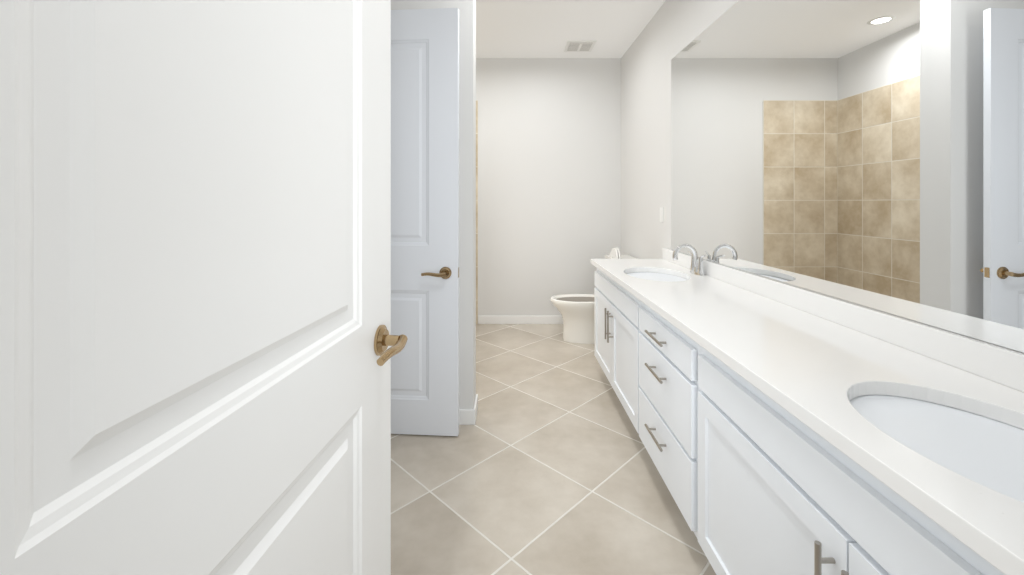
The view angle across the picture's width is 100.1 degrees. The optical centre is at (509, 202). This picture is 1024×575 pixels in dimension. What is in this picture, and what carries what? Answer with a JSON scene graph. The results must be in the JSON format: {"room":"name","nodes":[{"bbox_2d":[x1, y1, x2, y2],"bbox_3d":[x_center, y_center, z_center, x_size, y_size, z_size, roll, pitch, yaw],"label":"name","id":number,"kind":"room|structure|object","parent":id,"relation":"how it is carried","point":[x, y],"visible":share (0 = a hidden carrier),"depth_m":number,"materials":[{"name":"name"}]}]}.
{"room":"bathroom","nodes":[
{"label":"bathroom","id":0,"kind":"room"},
{"bbox_2d":[391,0,475,408],"bbox_3d":[-0.743,-0.120,2.645,1.055,2.880,0.190,0,0,0],"label":"wall","id":1,"kind":"structure","parent":0,"point":[467,202],"depth_m":2.55,"materials":[{"name":"white paint"}]},
{"bbox_2d":[391,8,458,435],"bbox_3d":[-0.670,0.112,2.446,0.771,2.400,0.167,0,0,4],"label":"closet door","id":2,"kind":"structure","parent":1,"relation":"in","point":[425,207],"depth_m":2.42,"materials":[{"name":"white paint"}]},
{"bbox_2d":[459,409,474,424],"bbox_3d":[-0.625,1.275,2.543,0.847,0.090,0.012,0,0,0],"label":"baseboard","id":3,"kind":"structure","parent":1,"relation":"attached to","point":[466,416],"depth_m":2.54,"materials":[{"name":"white wood"}]},
{"bbox_2d":[474,394,477,422],"bbox_3d":[-0.208,1.275,2.646,0.012,0.090,0.215,0,0,0],"label":"baseboard wing end","id":4,"kind":"structure","parent":1,"relation":"attached to","point":[476,404],"depth_m":2.63,"materials":[{"name":"white paint"}]},
{"bbox_2d":[476,58,620,315],"bbox_3d":[-0.030,-0.120,4.710,2.480,2.880,0.120,0,0,0],"label":"wall","id":5,"kind":"structure","parent":0,"point":[549,178],"depth_m":4.65,"materials":[{"name":"white paint"}]},
{"bbox_2d":[476,100,477,323],"bbox_3d":[-0.745,0.110,4.644,0.810,2.420,0.012,0,0,0],"label":"tile","id":6,"kind":"structure","parent":5,"relation":"attached to","point":[476,211],"depth_m":4.64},
{"bbox_2d":[478,316,562,323],"bbox_3d":[0.435,1.275,4.643,1.548,0.090,0.012,0,0,0],"label":"baseboard","id":7,"kind":"structure","parent":5,"relation":"attached to","point":[520,319],"depth_m":4.64,"materials":[{"name":"white paint"}]},
{"bbox_2d":[391,324,715,574],"bbox_3d":[-0.510,1.370,1.710,3.680,0.100,6.120,0,0,0],"label":"floor","id":8,"kind":"structure","parent":0,"point":[544,465],"depth_m":2.00,"materials":[{"name":"tile"}]},
{"bbox_2d":[550,247,636,343],"bbox_3d":[0.796,0.877,4.100,0.812,0.886,0.456,0,0,0],"label":"toilet","id":9,"kind":"object","parent":8,"relation":"on","point":[576,311],"visible":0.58,"depth_m":4.01,"materials":[{"name":"white ceramic"}]},
{"bbox_2d":[593,264,1014,574],"bbox_3d":[0.910,0.897,1.736,0.593,0.845,3.168,0,0,0],"label":"bathroom vanity","id":10,"kind":"object","parent":8,"relation":"on","point":[781,428],"depth_m":1.17,"materials":[{"name":"white paint"}]},
{"bbox_2d":[591,260,1023,574],"bbox_3d":[0.918,0.457,1.742,0.577,0.035,3.180,0,0,0],"label":"countertop","id":11,"kind":"structure","parent":10,"relation":"on","point":[792,353],"depth_m":1.11,"materials":[{"name":"white stone"}]},
{"bbox_2d":[619,268,690,279],"bbox_3d":[0.900,0.549,2.640,0.425,0.172,0.588,0,0,0],"label":"sink","id":12,"kind":"object","parent":11,"relation":"in","point":[639,273],"depth_m":2.80,"materials":[{"name":"white ceramic"}]},
{"bbox_2d":[671,244,706,275],"bbox_3d":[1.093,0.348,2.640,0.178,0.184,0.238,0,0,0],"label":"faucet","id":13,"kind":"object","parent":11,"relation":"on","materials":[{"name":"silver metal"}]},
{"bbox_2d":[819,388,1023,515],"bbox_3d":[0.900,0.549,0.790,0.425,0.172,0.588,0,0,0],"label":"sink","id":14,"kind":"object","parent":11,"relation":"in","point":[983,444],"depth_m":0.90,"materials":[{"name":"white ceramic"}]},
{"bbox_2d":[476,0,665,57],"bbox_3d":[-0.510,-1.610,1.710,3.680,0.100,6.120,0,0,0],"label":"ceiling","id":15,"kind":"structure","parent":0,"point":[534,28],"depth_m":3.81,"materials":[{"name":"white paint"}]},
{"bbox_2d":[564,41,595,51],"bbox_3d":[0.700,-1.551,4.280,0.280,0.018,0.280,0,0,0],"label":"ceiling vent","id":16,"kind":"object","parent":15,"relation":"in","point":[579,46],"visible":1,"depth_m":4.25,"materials":[{"name":"white"}]},
{"bbox_2d":[621,0,1022,352],"bbox_3d":[1.270,-0.120,1.710,0.120,2.880,6.120,0,0,0],"label":"wall","id":17,"kind":"structure","parent":0,"point":[672,29],"depth_m":3.63,"materials":[{"name":"white paint"}]},
{"bbox_2d":[663,248,1023,391],"bbox_3d":[1.196,0.397,1.742,0.020,0.085,3.180,0,0,0],"label":"backsplash","id":18,"kind":"structure","parent":17,"relation":"attached to","point":[995,362],"depth_m":1.31,"materials":[{"name":"white stone"}]},
{"bbox_2d":[671,0,1023,352],"bbox_3d":[1.207,-0.353,1.671,0.006,1.413,3.038,0,0,0],"label":"mirror","id":19,"kind":"object","parent":17,"relation":"attached to","point":[868,153],"visible":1,"depth_m":1.45,"materials":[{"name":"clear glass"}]},
{"bbox_3d":[-0.412,0.114,0.086,0.011,2.412,0.122,0,0,0],"label":"door frame","id":20,"kind":"structure","parent":0,"visible":0},
{"bbox_2d":[0,0,407,574],"bbox_3d":[-0.349,0.112,0.597,0.167,2.400,0.925,0,0,5],"label":"entry door","id":21,"kind":"structure","parent":20,"relation":"attached to","point":[198,340],"depth_m":0.47,"materials":[{"name":"white paint"}]}
]}

